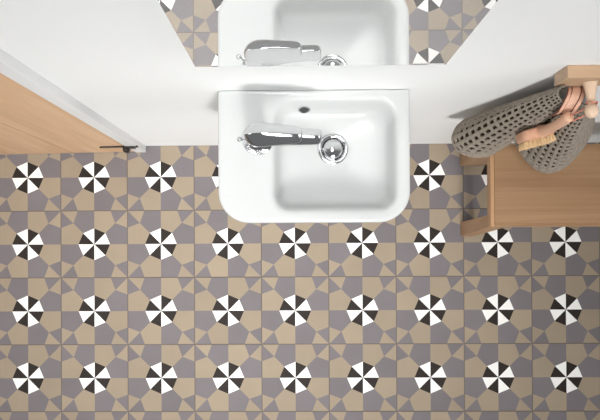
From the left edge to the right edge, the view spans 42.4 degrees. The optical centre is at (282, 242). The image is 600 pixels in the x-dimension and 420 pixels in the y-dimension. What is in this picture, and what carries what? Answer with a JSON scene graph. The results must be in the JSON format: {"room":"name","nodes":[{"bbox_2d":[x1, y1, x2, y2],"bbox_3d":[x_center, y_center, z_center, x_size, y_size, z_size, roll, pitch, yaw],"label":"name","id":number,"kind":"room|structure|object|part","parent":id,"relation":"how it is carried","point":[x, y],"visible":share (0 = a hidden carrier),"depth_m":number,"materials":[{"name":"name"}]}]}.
{"room":"bathroom","nodes":[
{"label":"bathroom","id":0,"kind":"room"},
{"bbox_2d":[0,142,599,419],"bbox_3d":[0.040,0.772,2.320,4.600,0.050,2.260,0,90,1],"label":"floor","id":1,"kind":"structure","parent":0,"point":[129,290],"depth_m":2.30,"materials":[{"name":"multicoloured tile"}]},
{"bbox_2d":[460,144,599,235],"bbox_3d":[0.778,-0.143,2.072,0.546,0.430,0.244,0,90,1],"label":"bench","id":2,"kind":"object","parent":1,"relation":"on","point":[518,194],"visible":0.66,"depth_m":1.86,"materials":[{"name":"brown wood"}]},
{"bbox_3d":[0.532,-0.228,2.094,0.056,0.396,0.071,0,90,1],"label":"leg","id":3,"kind":"part","parent":2,"relation":"part of","materials":[{"name":"brown wood"}]},
{"bbox_3d":[0.533,-0.042,2.093,0.056,0.396,0.046,0,90,1],"label":"leg","id":4,"kind":"part","parent":2,"relation":"part of","materials":[{"name":"brown wood"}]},
{"bbox_3d":[0.505,-0.136,1.879,0.009,0.033,0.198,0,90,1],"label":"rail","id":5,"kind":"part","parent":2,"relation":"part of","materials":[{"name":"brown wood"}]},
{"bbox_3d":[0.774,-0.139,1.866,0.528,0.018,0.189,0,90,1],"label":"seat","id":6,"kind":"part","parent":2,"relation":"part of","materials":[{"name":"brown wood"}]},
{"bbox_3d":[0.774,-0.042,1.874,0.528,0.033,0.006,0,90,1],"label":"long rail","id":7,"kind":"part","parent":2,"relation":"part of","materials":[{"name":"brown wood"}]},
{"bbox_2d":[0,0,599,145],"bbox_3d":[0.011,-0.359,1.052,4.600,2.500,0.120,0,90,1],"label":"wall","id":8,"kind":"structure","parent":0,"point":[125,61],"depth_m":1.32,"materials":[{"name":"paint"}]},
{"bbox_2d":[0,73,137,154],"bbox_3d":[-0.869,-0.266,1.280,0.888,2.064,0.035,-1,90,1],"label":"door","id":9,"kind":"structure","parent":8,"relation":"in","point":[30,123],"depth_m":1.86,"materials":[{"name":"brown wood"}]},
{"bbox_3d":[-0.980,-0.274,1.282,0.665,2.064,0.015,-1,90,1],"label":"panel","id":10,"kind":"part","parent":9,"relation":"part of","materials":[{"name":"brown wood"}]},
{"bbox_2d":[0,49,145,151],"bbox_3d":[-0.887,-0.283,1.258,0.916,2.120,0.019,0,90,1],"label":"trim","id":11,"kind":"structure","parent":8,"relation":"attached to","point":[10,67],"depth_m":1.50,"materials":[{"name":"white paint"}]},
{"bbox_2d":[218,89,409,222],"bbox_3d":[0.061,-0.167,1.555,0.372,0.118,0.257,0,90,1],"label":"basin","id":12,"kind":"object","parent":8,"relation":"attached to","point":[359,170],"visible":0.98,"depth_m":1.50,"materials":[{"name":"white ceramic"}]},
{"bbox_2d":[237,122,321,154],"bbox_3d":[-0.007,-0.200,1.432,0.157,0.132,0.062,0,90,1],"label":"faucet","id":13,"kind":"object","parent":12,"relation":"on","point":[258,138],"visible":1,"depth_m":1.38,"materials":[{"name":"silver metal"}]},
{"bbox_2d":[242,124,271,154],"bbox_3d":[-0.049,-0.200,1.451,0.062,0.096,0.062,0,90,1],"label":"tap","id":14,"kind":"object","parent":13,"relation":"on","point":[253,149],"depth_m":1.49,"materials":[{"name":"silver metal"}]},
{"bbox_3d":[-0.018,-0.194,1.390,0.106,0.047,0.044,0,90,1],"label":"lever","id":15,"kind":"part","parent":13,"relation":"part of","materials":[{"name":"silver metal"}]},
{"bbox_3d":[0.011,-0.196,1.420,0.120,0.056,0.038,0,90,1],"label":"spout","id":16,"kind":"part","parent":13,"relation":"part of","materials":[{"name":"silver metal"}]},
{"bbox_2d":[158,0,497,66],"bbox_3d":[0.050,-0.286,0.812,0.384,0.743,0.027,0,90,1],"label":"wall mirror","id":17,"kind":"object","parent":8,"relation":"attached to","point":[213,33],"visible":1,"depth_m":0.99,"materials":[{"name":"grey mirror"}]},
{"bbox_2d":[554,65,599,117],"bbox_3d":[0.759,-0.259,1.332,0.555,0.068,0.084,0,90,1],"label":"peg rail","id":18,"kind":"object","parent":8,"relation":"attached to","point":[587,76],"visible":1,"depth_m":1.33,"materials":[{"name":"brown wood"}]},
{"bbox_2d":[451,85,594,172],"bbox_3d":[0.544,-0.222,1.554,0.326,0.418,0.127,0,90,1],"label":"mesh bag","id":19,"kind":"object","parent":18,"relation":"hanging from","point":[483,134],"visible":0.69,"depth_m":1.61,"materials":[{"name":"fabric"}]},
{"bbox_2d":[516,101,597,150],"bbox_3d":[0.513,-0.217,1.463,0.081,0.267,0.043,-14,89,1],"label":"bath brush","id":20,"kind":"object","parent":18,"relation":"hanging from","point":[543,134],"visible":1,"depth_m":1.51,"materials":[{"name":"brown wood"}]},
{"bbox_3d":[0.509,-0.220,1.448,0.027,0.151,0.027,0,90,1],"label":"handle","id":21,"kind":"part","parent":20,"relation":"part of","materials":[{"name":"brown wood"}]},
{"bbox_3d":[0.526,-0.230,1.356,0.048,0.053,0.020,-43,89,1],"label":"cord","id":22,"kind":"part","parent":20,"relation":"part of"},
{"bbox_2d":[551,86,584,115],"bbox_3d":[0.516,-0.255,1.395,0.032,0.058,0.057,19,90,1],"label":"leather strap","id":23,"kind":"object","parent":18,"relation":"hanging from","point":[575,95],"visible":0.9,"depth_m":1.37,"materials":[{"name":"pink leather"}]}
]}

